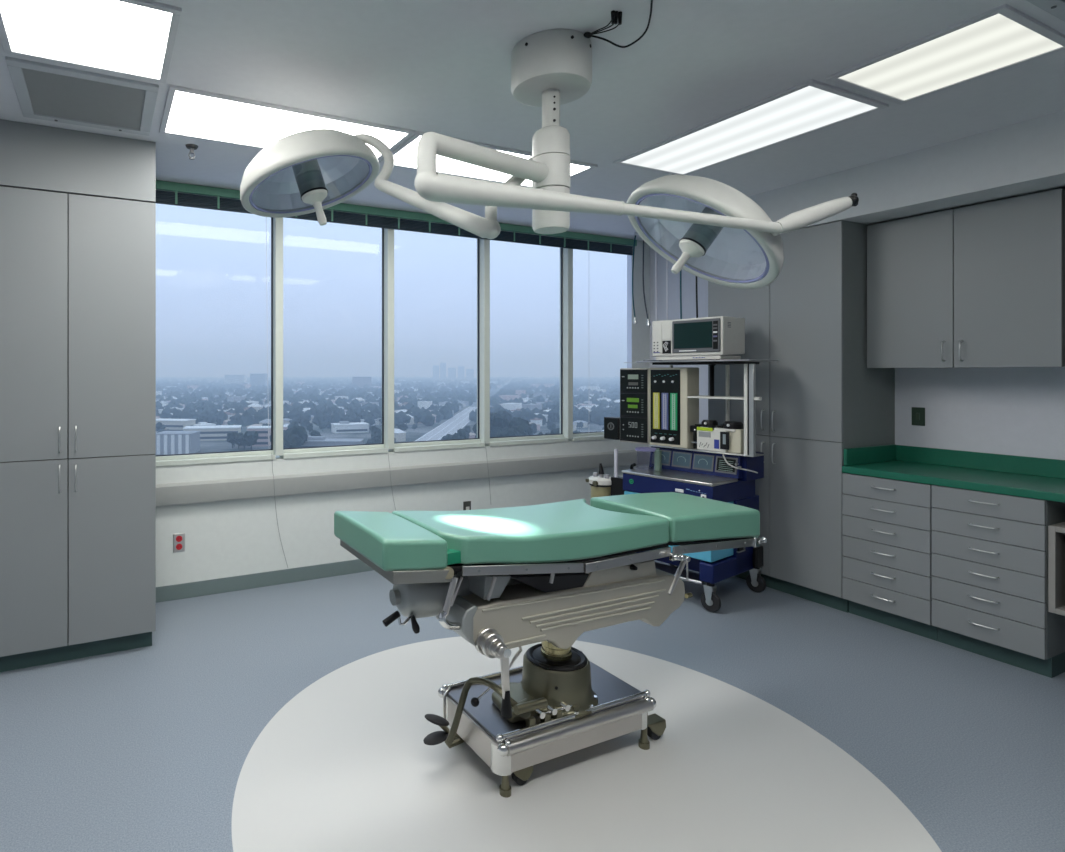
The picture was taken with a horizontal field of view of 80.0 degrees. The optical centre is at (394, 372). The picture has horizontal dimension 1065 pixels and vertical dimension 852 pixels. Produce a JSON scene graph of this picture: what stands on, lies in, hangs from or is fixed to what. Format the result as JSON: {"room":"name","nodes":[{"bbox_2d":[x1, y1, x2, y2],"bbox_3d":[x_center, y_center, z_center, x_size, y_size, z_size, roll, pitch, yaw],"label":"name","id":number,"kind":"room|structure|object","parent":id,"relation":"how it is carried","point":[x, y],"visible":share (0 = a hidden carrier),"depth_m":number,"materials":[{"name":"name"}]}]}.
{"room":"operating room","nodes":[
{"label":"operating room","id":0,"kind":"room"},
{"bbox_2d":[156,241,650,586],"bbox_3d":[-0.922,0.125,4.414,7.300,2.730,0.330,0,0,-25],"label":"wall","id":1,"kind":"structure","parent":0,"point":[227,538],"depth_m":4.49,"materials":[{"name":"paint"}]},
{"bbox_2d":[173,533,184,551],"bbox_3d":[-1.416,1.118,4.048,0.074,0.120,0.011,0,0,-25],"label":"wall socket","id":2,"kind":"object","parent":1,"relation":"attached to","point":[178,539],"visible":1,"depth_m":4.04,"materials":[{"name":"metal"}]},
{"bbox_2d":[156,190,275,466],"bbox_3d":[-1.246,-0.300,4.189,0.857,1.820,0.120,0,0,-25],"label":"window","id":3,"kind":"structure","parent":1,"relation":"attached to","point":[265,454],"depth_m":4.23,"materials":[{"name":"paint"}]},
{"bbox_2d":[155,180,251,213],"bbox_3d":[-1.264,-1.161,4.102,0.615,0.149,0.029,0,0,-25],"label":"window blind","id":4,"kind":"object","parent":3,"relation":"attached to","point":[232,204],"depth_m":4.08,"materials":[{"name":"metal"}]},
{"bbox_2d":[266,234,268,433],"bbox_3d":[-0.881,-0.315,4.272,0.024,1.691,0.003,0,0,-25],"label":"blind cord","id":5,"kind":"object","parent":4,"relation":"hanging from","point":[266,234],"visible":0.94,"depth_m":4.27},
{"bbox_2d":[156,559,372,602],"bbox_3d":[0.416,1.440,4.913,4.445,0.100,0.008,0,0,-25],"label":"baseboard","id":6,"kind":"structure","parent":1,"relation":"attached to","point":[249,581],"depth_m":4.26,"materials":[{"name":"teal plastic"}]},
{"bbox_2d":[271,453,287,566],"bbox_3d":[-0.797,0.971,4.309,0.120,0.822,0.047,0,0,-25],"label":"blind cord","id":7,"kind":"object","parent":1,"relation":"hanging from","point":[271,453],"visible":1,"depth_m":4.29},
{"bbox_2d":[273,209,387,458],"bbox_3d":[-0.467,-0.300,4.556,0.866,1.820,0.120,0,0,-25],"label":"window","id":8,"kind":"structure","parent":1,"relation":"attached to","point":[278,450],"depth_m":4.35,"materials":[{"name":"paint"}]},
{"bbox_2d":[384,217,484,451],"bbox_3d":[0.319,-0.300,4.927,0.873,1.820,0.120,0,0,-25],"label":"window","id":9,"kind":"structure","parent":1,"relation":"attached to","point":[389,442],"depth_m":4.71,"materials":[{"name":"paint"}]},
{"bbox_2d":[463,501,470,509],"bbox_3d":[0.590,1.099,4.994,0.072,0.110,0.010,0,0,-25],"label":"wall socket","id":10,"kind":"object","parent":1,"relation":"attached to","point":[467,504],"visible":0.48,"depth_m":4.99,"materials":[{"name":"brown metal"}]},
{"bbox_2d":[323,203,636,254],"bbox_3d":[0.866,-1.161,5.107,3.061,0.150,0.029,0,0,-25],"label":"window blind","id":11,"kind":"object","parent":1,"relation":"attached to","point":[333,216],"depth_m":4.91,"materials":[{"name":"metal"}]},
{"bbox_2d":[477,230,567,445],"bbox_3d":[1.112,-0.300,5.301,0.879,1.820,0.120,0,0,-25],"label":"window","id":12,"kind":"structure","parent":1,"relation":"attached to","point":[484,245],"depth_m":5.10,"materials":[{"name":"paint"}]},
{"bbox_2d":[560,238,627,440],"bbox_3d":[1.898,-0.300,5.673,0.861,1.820,0.120,0,0,-25],"label":"window","id":13,"kind":"structure","parent":1,"relation":"attached to","point":[568,433],"depth_m":5.46,"materials":[{"name":"paint"}]},
{"bbox_2d":[0,560,1064,851],"bbox_3d":[0.523,1.550,1.352,7.600,0.120,7.100,0,0,-25],"label":"floor","id":14,"kind":"structure","parent":0,"point":[287,717],"depth_m":2.47,"materials":[{"name":"plastic"}]},
{"bbox_2d":[0,119,155,671],"bbox_3d":[-1.817,0.126,3.442,0.852,2.728,0.757,0,0,-25],"label":"tall cabinet","id":15,"kind":"object","parent":14,"relation":"on","point":[78,208],"visible":1,"depth_m":3.15,"materials":[{"name":"laminate"}]},
{"bbox_2d":[334,492,766,797],"bbox_3d":[0.693,1.004,2.490,1.807,0.972,0.536,0,0,-25],"label":"table","id":16,"kind":"object","parent":14,"relation":"on","point":[502,580],"visible":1,"depth_m":2.30,"materials":[{"name":"green leather"}]},
{"bbox_2d":[334,511,446,570],"bbox_3d":[-0.028,0.580,2.173,0.232,0.124,0.470,0,0,-25],"label":"cushion","id":17,"kind":"object","parent":16,"relation":"on","point":[384,541],"depth_m":2.02,"materials":[{"name":"leather"}]},
{"bbox_2d":[392,499,668,564],"bbox_3d":[0.538,0.614,2.440,1.007,0.147,0.470,0,0,-25],"label":"cushion","id":18,"kind":"object","parent":16,"relation":"on","point":[571,532],"depth_m":2.30,"materials":[{"name":"leather"}]},
{"bbox_2d":[590,492,759,541],"bbox_3d":[1.250,0.646,2.776,0.541,0.140,0.470,0,0,-25],"label":"cushion","id":19,"kind":"object","parent":16,"relation":"on","point":[691,518],"depth_m":2.62,"materials":[{"name":"leather"}]},
{"bbox_2d":[622,359,778,611],"bbox_3d":[2.029,0.704,4.254,0.669,1.572,0.935,0,0,-35],"label":"equipment cart","id":20,"kind":"object","parent":14,"relation":"on","point":[728,477],"visible":0.78,"depth_m":4.11,"materials":[{"name":"metal"}]},
{"bbox_2d":[586,449,635,497],"bbox_3d":[1.572,0.743,4.485,0.278,0.385,0.299,0,0,-35],"label":"canister","id":21,"kind":"object","parent":20,"relation":"hanging from","point":[601,485],"visible":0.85,"depth_m":4.43,"materials":[{"name":"beige plastic"}]},
{"bbox_2d":[591,486,610,497],"bbox_3d":[1.513,0.875,4.511,0.148,0.120,0.148,0,0,-35],"label":"jar","id":22,"kind":"object","parent":21,"relation":"on","point":[596,491],"depth_m":4.45,"materials":[{"name":"plastic"}]},
{"bbox_2d":[620,368,649,443],"bbox_3d":[1.892,0.246,4.657,0.289,0.557,0.256,0,0,-35],"label":"monitor","id":23,"kind":"object","parent":20,"relation":"attached to","point":[634,382],"visible":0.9,"depth_m":4.57,"materials":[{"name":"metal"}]},
{"bbox_2d":[604,417,619,439],"bbox_3d":[1.717,0.431,4.780,0.117,0.167,0.147,0,0,-35],"label":"monitor speaker","id":24,"kind":"object","parent":23,"relation":"attached to","point":[611,424],"visible":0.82,"depth_m":4.75},
{"bbox_2d":[635,447,661,470],"bbox_3d":[1.806,0.609,4.375,0.156,0.154,0.187,0,0,-35],"label":"canister","id":25,"kind":"object","parent":20,"relation":"on","point":[657,452],"visible":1,"depth_m":4.31,"materials":[{"name":"plastic"}]},
{"bbox_2d":[654,448,661,470],"bbox_3d":[1.846,0.609,4.318,0.048,0.154,0.048,0,0,-35],"label":"bottle","id":26,"kind":"object","parent":25,"relation":"on","point":[657,452],"depth_m":4.30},
{"bbox_2d":[622,467,737,486],"bbox_3d":[1.905,0.696,4.152,0.315,0.018,0.640,0,0,-35],"label":"countertop","id":27,"kind":"structure","parent":20,"relation":"on","point":[680,476],"depth_m":4.07,"materials":[{"name":"metal"}]},
{"bbox_2d":[690,425,699,448],"bbox_3d":[2.073,0.445,4.248,0.070,0.159,0.047,0,0,-35],"label":"valve","id":28,"kind":"object","parent":20,"relation":"on","point":[693,428],"visible":0.95,"depth_m":4.24,"materials":[{"name":"black plastic"}]},
{"bbox_2d":[652,316,744,360],"bbox_3d":[2.128,-0.227,4.338,0.316,0.290,0.512,0,0,-35],"label":"patient monitor","id":29,"kind":"object","parent":20,"relation":"on","point":[718,337],"visible":0.92,"depth_m":4.19,"materials":[{"name":"white plastic"}]},
{"bbox_2d":[636,359,778,362],"bbox_3d":[2.136,-0.077,4.254,0.400,0.010,0.780,0,0,-35],"label":"shelf","id":30,"kind":"object","parent":20,"relation":"attached to","point":[737,360],"depth_m":4.03,"materials":[{"name":"metal"}]},
{"bbox_2d":[708,364,715,395],"bbox_3d":[2.168,0.053,4.209,0.043,0.216,0.044,0,0,-35],"label":"tube","id":31,"kind":"object","parent":20,"relation":"hanging from","point":[711,367],"visible":0.98,"depth_m":4.20,"materials":[{"name":"black plastic"}]},
{"bbox_2d":[688,395,743,399],"bbox_3d":[2.207,0.169,4.154,0.200,0.013,0.371,0,0,-35],"label":"shelf","id":32,"kind":"object","parent":20,"relation":"attached to","point":[690,397],"depth_m":4.16,"materials":[{"name":"white plastic"}]},
{"bbox_2d":[695,420,743,453],"bbox_3d":[2.179,0.422,4.129,0.134,0.203,0.312,0,0,-35],"label":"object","id":33,"kind":"object","parent":20,"relation":"on","point":[729,436],"visible":0.98,"depth_m":4.06,"materials":[{"name":"white plastic"}]},
{"bbox_2d":[708,220,894,612],"bbox_3d":[2.806,0.275,4.333,0.621,2.430,0.927,0,0,-25],"label":"tall cabinet","id":34,"kind":"object","parent":14,"relation":"on","point":[821,399],"visible":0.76,"depth_m":4.00,"materials":[{"name":"laminate"}]},
{"bbox_2d":[842,473,937,640],"bbox_3d":[3.102,1.054,3.709,0.618,0.872,0.450,0,0,-25],"label":"base cabinet","id":35,"kind":"object","parent":14,"relation":"on","point":[887,575],"visible":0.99,"depth_m":3.58,"materials":[{"name":"laminate"}]},
{"bbox_2d":[842,444,1064,502],"bbox_3d":[3.628,0.543,2.627,0.590,0.146,2.856,0,0,-25],"label":"countertop","id":36,"kind":"structure","parent":35,"relation":"on","point":[1021,476],"depth_m":3.54,"materials":[{"name":"laminate"}]},
{"bbox_2d":[932,485,1064,677],"bbox_3d":[3.295,1.054,3.299,0.618,0.872,0.454,0,0,-25],"label":"base cabinet","id":37,"kind":"object","parent":14,"relation":"on","point":[990,550],"visible":1,"depth_m":3.14,"materials":[{"name":"laminate"}]},
{"bbox_2d":[0,0,1064,241],"bbox_3d":[0.523,-1.300,1.352,7.600,0.120,7.100,0,0,-25],"label":"ceiling","id":38,"kind":"structure","parent":0,"point":[443,67],"depth_m":2.55,"materials":[{"name":"paint"}]},
{"bbox_2d":[5,56,158,135],"bbox_3d":[-1.399,-1.234,2.806,0.565,0.021,0.600,0,0,-25],"label":"ceiling vent","id":39,"kind":"object","parent":38,"relation":"in","point":[48,92],"visible":1,"depth_m":2.75,"materials":[{"name":"metal"}]},
{"bbox_2d":[22,68,145,129],"bbox_3d":[-1.399,-1.238,2.806,0.465,0.012,0.500,0,0,-25],"label":"grille","id":40,"kind":"object","parent":39,"relation":"attached to","point":[56,96],"depth_m":2.79,"materials":[{"name":"metal"}]},
{"bbox_2d":[0,0,181,83],"bbox_3d":[-1.113,-1.236,2.234,0.586,0.016,0.581,0,0,-25],"label":"recessed light","id":41,"kind":"object","parent":38,"relation":"in","point":[130,38],"visible":1,"depth_m":2.23,"materials":[{"name":"plastic"}]},
{"bbox_2d":[185,144,197,159],"bbox_3d":[-1.109,-1.204,3.373,0.068,0.072,0.068,0,0,-25],"label":"sprinkler","id":42,"kind":"object","parent":38,"relation":"attached to","point":[192,147],"visible":1,"depth_m":3.36,"materials":[{"name":"metal"}]},
{"bbox_2d":[159,84,415,160],"bbox_3d":[-0.551,-1.236,3.162,1.190,0.016,0.570,0,0,-25],"label":"recessed light","id":43,"kind":"object","parent":38,"relation":"in","point":[188,112],"visible":0.7,"depth_m":3.04,"materials":[{"name":"plastic"}]},
{"bbox_2d":[391,131,425,169],"bbox_3d":[0.123,-1.236,3.436,0.266,0.016,0.542,0,0,-25],"label":"recessed light","id":44,"kind":"object","parent":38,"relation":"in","point":[405,154],"depth_m":3.47,"materials":[{"name":"plastic"}]},
{"bbox_2d":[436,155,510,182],"bbox_3d":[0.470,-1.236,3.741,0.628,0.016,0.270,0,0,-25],"label":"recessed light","id":45,"kind":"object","parent":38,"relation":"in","point":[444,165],"depth_m":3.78,"materials":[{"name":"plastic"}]},
{"bbox_2d":[240,29,858,288],"bbox_3d":[0.545,-0.806,2.624,2.206,0.866,1.446,0,0,-25],"label":"light","id":46,"kind":"object","parent":38,"relation":"hanging from","point":[710,230],"visible":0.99,"depth_m":2.37,"materials":[{"name":"white metal"}]},
{"bbox_2d":[570,160,597,177],"bbox_3d":[1.069,-1.236,3.722,0.221,0.016,0.254,0,0,-25],"label":"recessed light","id":47,"kind":"object","parent":38,"relation":"in","point":[576,167],"depth_m":3.71,"materials":[{"name":"plastic"}]},
{"bbox_2d":[584,0,652,47],"bbox_3d":[0.813,-1.213,2.150,0.174,0.054,0.260,0,0,-25],"label":"cable","id":48,"kind":"object","parent":38,"relation":"attached to","point":[616,17],"visible":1,"depth_m":2.17,"materials":[{"name":"black plastic"}]},
{"bbox_2d":[632,232,637,323],"bbox_3d":[2.125,-0.835,5.455,0.034,0.810,0.059,0,0,-25],"label":"gas hose","id":49,"kind":"object","parent":38,"relation":"hanging from","point":[635,233],"visible":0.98,"depth_m":5.46,"materials":[{"name":"rubber"}]},
{"bbox_2d":[642,240,650,325],"bbox_3d":[2.181,-0.821,5.338,0.034,0.839,0.090,0,0,-25],"label":"gas hose","id":50,"kind":"object","parent":38,"relation":"hanging from","point":[648,320],"visible":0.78,"depth_m":5.36,"materials":[{"name":"rubber"}]},
{"bbox_2d":[655,251,656,320],"bbox_3d":[2.225,-0.716,5.244,0.028,1.049,0.030,0,0,-25],"label":"gas hose","id":51,"kind":"object","parent":38,"relation":"hanging from","point":[655,251],"visible":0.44,"depth_m":5.24,"materials":[{"name":"rubber"}]},
{"bbox_2d":[666,259,667,319],"bbox_3d":[2.273,-0.714,5.141,0.028,1.053,0.029,0,0,-25],"label":"gas hose","id":52,"kind":"object","parent":38,"relation":"hanging from","point":[666,259],"visible":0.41,"depth_m":5.14,"materials":[{"name":"rubber"}]},
{"bbox_2d":[680,269,681,318],"bbox_3d":[2.333,-0.711,5.016,0.028,1.057,0.030,0,0,-25],"label":"gas hose","id":53,"kind":"object","parent":38,"relation":"hanging from","point":[681,269],"visible":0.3,"depth_m":5.01,"materials":[{"name":"rubber"}]},
{"bbox_2d":[696,276,697,317],"bbox_3d":[2.395,-0.709,4.883,0.028,1.062,0.034,0,0,-25],"label":"gas hose","id":54,"kind":"object","parent":38,"relation":"hanging from","point":[696,276],"visible":0.2,"depth_m":4.88,"materials":[{"name":"black plastic"}]},
{"bbox_2d":[613,79,888,174],"bbox_3d":[1.785,-1.236,3.236,0.576,0.016,1.126,0,0,-25],"label":"recessed light","id":55,"kind":"object","parent":38,"relation":"in","point":[810,106],"visible":0.94,"depth_m":3.10,"materials":[{"name":"plastic"}]},
{"bbox_2d":[826,4,1064,104],"bbox_3d":[2.188,-1.236,2.451,0.566,0.016,0.571,0,0,-25],"label":"recessed light","id":56,"kind":"object","parent":38,"relation":"in","point":[1003,37],"visible":1,"depth_m":2.40,"materials":[{"name":"plastic"}]},
{"bbox_2d":[1026,0,1064,21],"bbox_3d":[2.457,-1.234,1.894,0.580,0.021,0.570,0,0,-25],"label":"ceiling vent","id":57,"kind":"object","parent":38,"relation":"in","point":[1056,8],"visible":1,"depth_m":2.06,"materials":[{"name":"metal"}]},
{"bbox_2d":[627,247,1064,459],"bbox_3d":[3.860,0.125,3.010,0.150,2.730,6.950,0,0,-25],"label":"wall","id":58,"kind":"structure","parent":0,"point":[1017,411],"depth_m":3.73,"materials":[{"name":"paint"}]},
{"bbox_2d":[748,110,1064,228],"bbox_3d":[3.813,-1.091,2.236,0.595,0.298,5.590,0,0,-25],"label":"soffit","id":59,"kind":"object","parent":58,"relation":"attached to","point":[1027,157],"depth_m":3.35,"materials":[{"name":"paint"}]},
{"bbox_2d":[912,407,924,425],"bbox_3d":[3.337,0.281,3.929,0.011,0.116,0.072,0,0,-25],"label":"electrical outlet","id":60,"kind":"object","parent":58,"relation":"attached to","point":[918,414],"visible":1,"depth_m":3.93,"materials":[{"name":"plastic"}]},
{"bbox_2d":[867,188,1064,367],"bbox_3d":[3.308,-0.479,3.563,0.369,0.902,0.878,0,0,-25],"label":"upper cabinet","id":61,"kind":"object","parent":58,"relation":"attached to","point":[979,285],"visible":1,"depth_m":3.43,"materials":[{"name":"laminate"}]},
{"bbox_2d":[1048,522,1064,615],"bbox_3d":[3.568,0.947,2.761,0.570,0.417,0.750,0,0,-25],"label":"shelf","id":62,"kind":"object","parent":58,"relation":"attached to","point":[1056,532],"visible":1,"depth_m":2.96,"materials":[{"name":"laminate"}]},
{"label":"outside","id":63,"kind":"structure","parent":0,"visible":0},
{"bbox_2d":[155,374,619,454],"bbox_3d":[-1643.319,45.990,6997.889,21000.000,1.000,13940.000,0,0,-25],"label":"ground","id":64,"kind":"structure","parent":63,"point":[412,435],"depth_m":509.71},
{"bbox_2d":[156,422,165,430],"bbox_3d":[-168.975,40.590,444.188,7.289,9.800,7.311,0,0,-3],"label":"tree","id":65,"kind":"object","parent":64,"relation":"on","point":[159,426],"visible":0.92,"depth_m":442.20,"materials":[{"name":"green plant"}]},
{"bbox_2d":[156,418,195,432],"bbox_3d":[-169.786,40.690,470.000,30.800,9.600,16.800,0,0,11],"label":"building","id":66,"kind":"structure","parent":64,"relation":"on","point":[171,424],"depth_m":461.50,"materials":[{"name":"concrete"}]},
{"bbox_2d":[156,431,200,454],"bbox_3d":[-123.028,39.690,349.950,20.800,11.600,16.900,0,0,0],"label":"building","id":67,"kind":"structure","parent":64,"relation":"on","point":[167,442],"depth_m":342.04,"materials":[{"name":"concrete"}]},
{"bbox_2d":[194,422,215,425],"bbox_3d":[-147.695,41.985,476.118,10.231,7.010,15.363,0,0,44],"label":"house","id":68,"kind":"structure","parent":64,"relation":"on","point":[199,423],"depth_m":473.60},
{"bbox_2d":[183,425,240,440],"bbox_3d":[-123.778,41.190,420.000,36.800,8.600,18.800,0,0,-11],"label":"building","id":69,"kind":"structure","parent":64,"relation":"on","point":[214,432],"depth_m":412.07,"materials":[{"name":"concrete"}]},
{"bbox_2d":[226,432,235,447],"bbox_3d":[-97.535,40.735,371.413,7.287,9.510,7.640,0,0,12],"label":"tree","id":70,"kind":"object","parent":64,"relation":"on","point":[230,439],"visible":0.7,"depth_m":369.20,"materials":[{"name":"green plant"}]},
{"bbox_2d":[224,375,246,384],"bbox_3d":[-489.030,26.190,1900.001,60.800,38.600,40.800,0,0,0],"label":"office block","id":71,"kind":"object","parent":64,"relation":"on","point":[236,379],"visible":0.73,"depth_m":1879.99,"materials":[{"name":"concrete"}]},
{"bbox_2d":[233,432,243,448],"bbox_3d":[-93.280,40.666,368.252,6.753,9.648,7.081,0,0,-16],"label":"tree","id":72,"kind":"object","parent":64,"relation":"on","point":[236,435],"visible":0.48,"depth_m":366.06,"materials":[{"name":"green plant"}]},
{"bbox_2d":[238,435,246,448],"bbox_3d":[-88.732,41.108,364.298,7.363,8.765,6.796,0,0,9],"label":"tree","id":73,"kind":"object","parent":64,"relation":"on","point":[241,439],"visible":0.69,"depth_m":362.15,"materials":[{"name":"green plant"}]},
{"bbox_2d":[243,430,258,449],"bbox_3d":[-84.494,39.746,361.665,8.808,11.488,8.130,0,0,-19],"label":"tree","id":74,"kind":"object","parent":64,"relation":"on","point":[251,438],"visible":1,"depth_m":359.42,"materials":[{"name":"green plant"}]},
{"bbox_2d":[248,403,262,411],"bbox_3d":[-154.746,39.861,684.476,17.416,11.259,10.808,0,0,45],"label":"house","id":75,"kind":"structure","parent":64,"relation":"on","point":[256,406],"depth_m":679.56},
{"bbox_2d":[247,426,270,446],"bbox_3d":[-84.098,39.690,385.000,13.800,11.600,12.800,0,0,-6],"label":"building","id":76,"kind":"structure","parent":64,"relation":"on","point":[264,437],"depth_m":379.25,"materials":[{"name":"concrete"}]},
{"bbox_2d":[250,374,267,385],"bbox_3d":[-385.103,24.190,1750.001,42.800,42.600,40.800,0,0,0],"label":"office block","id":77,"kind":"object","parent":64,"relation":"on","point":[256,379],"visible":0.74,"depth_m":1729.82,"materials":[{"name":"concrete"}]},
{"bbox_2d":[283,428,291,440],"bbox_3d":[-61.731,38.746,357.722,9.518,13.488,9.546,0,0,9],"label":"tree","id":78,"kind":"object","parent":64,"relation":"on","point":[288,430],"visible":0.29,"depth_m":354.45,"materials":[{"name":"green plant"}]},
{"bbox_2d":[285,434,303,447],"bbox_3d":[-53.504,39.106,328.445,8.834,12.768,8.808,0,0,-42],"label":"tree","id":79,"kind":"object","parent":64,"relation":"on","point":[294,441],"visible":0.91,"depth_m":326.06,"materials":[{"name":"green plant"}]},
{"bbox_2d":[289,425,307,440],"bbox_3d":[-52.996,37.112,338.799,10.534,16.755,10.503,0,0,-9],"label":"tree","id":80,"kind":"object","parent":64,"relation":"on","point":[298,430],"visible":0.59,"depth_m":335.34,"materials":[{"name":"green plant"}]},
{"bbox_2d":[300,417,309,430],"bbox_3d":[-68.967,39.781,477.523,7.704,11.418,7.289,0,0,38],"label":"tree","id":81,"kind":"object","parent":64,"relation":"on","point":[303,423],"visible":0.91,"depth_m":475.80,"materials":[{"name":"green plant"}]},
{"bbox_2d":[300,436,363,447],"bbox_3d":[-39.450,41.790,365.000,40.800,7.400,14.800,0,0,3],"label":"building","id":82,"kind":"structure","parent":64,"relation":"on","point":[313,441],"depth_m":358.37,"materials":[{"name":"concrete"}]},
{"bbox_2d":[331,421,368,432],"bbox_3d":[-34.018,41.290,470.000,26.800,8.400,14.800,0,0,-17],"label":"building","id":83,"kind":"structure","parent":64,"relation":"on","point":[342,426],"depth_m":464.21,"materials":[{"name":"concrete"}]},
{"bbox_2d":[352,377,370,388],"bbox_3d":[-84.648,28.190,1600.001,48.800,34.600,30.800,0,0,0],"label":"office block","id":84,"kind":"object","parent":64,"relation":"on","point":[360,381],"visible":0.76,"depth_m":1585.05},
{"bbox_2d":[371,426,381,438],"bbox_3d":[-11.545,39.068,378.191,7.680,12.843,7.266,0,0,-28],"label":"tree","id":85,"kind":"object","parent":64,"relation":"on","point":[375,429],"visible":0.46,"depth_m":377.22,"materials":[{"name":"green plant"}]},
{"bbox_2d":[165,378,596,411],"bbox_3d":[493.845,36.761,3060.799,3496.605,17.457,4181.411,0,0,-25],"label":"houses","id":86,"kind":"structure","parent":64,"relation":"on","point":[507,397],"depth_m":1370.07},
{"bbox_2d":[156,377,609,416],"bbox_3d":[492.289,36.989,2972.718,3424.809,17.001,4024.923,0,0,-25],"label":"houses","id":87,"kind":"structure","parent":64,"relation":"on","point":[538,405],"depth_m":789.84},
{"bbox_2d":[156,375,619,426],"bbox_3d":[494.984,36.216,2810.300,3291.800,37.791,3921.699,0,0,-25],"label":"trees","id":88,"kind":"object","parent":64,"relation":"on","point":[354,413],"visible":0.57,"depth_m":872.57,"materials":[{"name":"green plant"}]},
{"bbox_2d":[156,378,619,411],"bbox_3d":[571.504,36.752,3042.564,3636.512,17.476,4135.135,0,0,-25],"label":"houses","id":89,"kind":"structure","parent":64,"relation":"on","point":[512,406],"depth_m":975.09},
{"bbox_2d":[394,428,406,441],"bbox_3d":[0.743,41.401,409.944,7.851,8.178,12.651,0,0,-45],"label":"house","id":90,"kind":"structure","parent":64,"relation":"on","point":[400,435],"depth_m":405.49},
{"bbox_2d":[403,415,410,424],"bbox_3d":[10.573,41.039,527.985,7.616,8.903,8.251,0,0,2],"label":"tree","id":91,"kind":"object","parent":64,"relation":"on","point":[406,419],"visible":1,"depth_m":525.38,"materials":[{"name":"green plant"}]},
{"bbox_2d":[414,413,421,424],"bbox_3d":[19.054,39.714,517.754,7.375,11.553,7.795,0,0,19],"label":"tree","id":92,"kind":"object","parent":64,"relation":"on","point":[417,417],"visible":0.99,"depth_m":515.60,"materials":[{"name":"green plant"}]},
{"bbox_2d":[433,365,438,380],"bbox_3d":[181.402,7.190,2700.001,26.800,76.600,26.800,0,0,0],"label":"tower","id":93,"kind":"structure","parent":64,"relation":"on","point":[435,367],"depth_m":2687.05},
{"bbox_2d":[440,363,445,379],"bbox_3d":[212.073,1.190,2700.001,24.800,88.600,26.800,0,0,0],"label":"tower","id":94,"kind":"structure","parent":64,"relation":"on","point":[442,365],"depth_m":2687.05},
{"bbox_2d":[415,407,476,440],"bbox_3d":[48.348,45.340,521.750,377.506,0.300,489.884,0,0,-25],"label":"road","id":95,"kind":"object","parent":64,"relation":"on","point":[441,433],"visible":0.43,"depth_m":515.72,"materials":[{"name":"asphalt"}]},
{"bbox_2d":[416,407,473,440],"bbox_3d":[48.348,45.165,521.750,376.628,0.050,489.221,0,0,-25],"label":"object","id":96,"kind":"object","parent":95,"relation":"on","point":[473,407],"visible":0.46,"depth_m":510.60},
{"bbox_2d":[448,368,455,379],"bbox_3d":[251.509,12.190,2700.001,32.800,66.600,26.800,0,0,0],"label":"tower","id":97,"kind":"structure","parent":64,"relation":"on","point":[451,371],"depth_m":2687.05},
{"bbox_2d":[458,366,463,379],"bbox_3d":[290.944,9.190,2700.001,26.800,72.600,26.800,0,0,0],"label":"tower","id":98,"kind":"structure","parent":64,"relation":"on","point":[460,368],"depth_m":2687.05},
{"bbox_2d":[457,428,469,436],"bbox_3d":[43.372,40.408,388.401,8.108,10.164,8.501,0,0,6],"label":"tree","id":99,"kind":"object","parent":64,"relation":"on","point":[463,431],"visible":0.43,"depth_m":386.82,"materials":[{"name":"green plant"}]},
{"bbox_2d":[466,369,473,380],"bbox_3d":[330.379,15.190,2700.001,30.800,60.600,26.800,0,0,0],"label":"tower","id":100,"kind":"structure","parent":64,"relation":"on","point":[469,372],"depth_m":2687.05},
{"bbox_2d":[490,413,508,430],"bbox_3d":[58.091,34.255,351.381,15.137,22.470,14.437,0,0,-25],"label":"tree","id":101,"kind":"object","parent":64,"relation":"on","point":[496,420],"visible":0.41,"depth_m":346.41,"materials":[{"name":"green plant"}]},
{"bbox_2d":[490,426,508,436],"bbox_3d":[56.195,36.904,323.867,12.959,17.172,11.962,0,0,8],"label":"tree","id":102,"kind":"object","parent":64,"relation":"on","point":[495,432],"visible":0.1,"depth_m":324.15,"materials":[{"name":"green plant"}]},
{"bbox_2d":[496,410,511,422],"bbox_3d":[79.118,36.406,447.959,12.853,18.169,12.258,0,0,-41],"label":"tree","id":103,"kind":"object","parent":64,"relation":"on","point":[505,414],"visible":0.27,"depth_m":444.42,"materials":[{"name":"green plant"}]},
{"bbox_2d":[498,427,516,436],"bbox_3d":[58.193,36.720,315.583,12.339,17.540,11.675,0,0,-40],"label":"tree","id":104,"kind":"object","parent":64,"relation":"on","point":[511,432],"visible":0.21,"depth_m":312.04,"materials":[{"name":"green plant"}]},
{"bbox_2d":[509,425,524,434],"bbox_3d":[62.656,36.548,320.105,12.747,17.885,12.158,0,0,16],"label":"tree","id":105,"kind":"object","parent":64,"relation":"on","point":[518,428],"visible":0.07,"depth_m":316.22,"materials":[{"name":"green plant"}]},
{"bbox_2d":[509,417,532,434],"bbox_3d":[69.240,34.885,340.013,14.179,21.209,14.221,0,0,-45],"label":"tree","id":106,"kind":"object","parent":64,"relation":"on","point":[515,421],"visible":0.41,"depth_m":335.91,"materials":[{"name":"green plant"}]},
{"bbox_2d":[529,423,536,433],"bbox_3d":[96.022,40.281,430.256,7.750,10.418,7.773,0,0,-19],"label":"tree","id":107,"kind":"object","parent":64,"relation":"on","point":[533,426],"visible":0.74,"depth_m":427.81,"materials":[{"name":"green plant"}]},
{"bbox_2d":[530,417,542,425],"bbox_3d":[119.094,41.819,521.401,8.088,7.343,10.585,0,0,43],"label":"house","id":108,"kind":"structure","parent":64,"relation":"on","point":[535,420],"depth_m":517.87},
{"bbox_2d":[550,412,559,420],"bbox_3d":[140.948,40.003,541.535,8.188,10.975,8.164,0,0,-22],"label":"tree","id":109,"kind":"object","parent":64,"relation":"on","point":[554,415],"visible":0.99,"depth_m":538.89,"materials":[{"name":"green plant"}]},
{"bbox_2d":[573,420,587,427],"bbox_3d":[154.330,42.680,512.475,10.251,5.619,8.719,0,0,42],"label":"house","id":110,"kind":"structure","parent":64,"relation":"on","point":[585,423],"depth_m":510.46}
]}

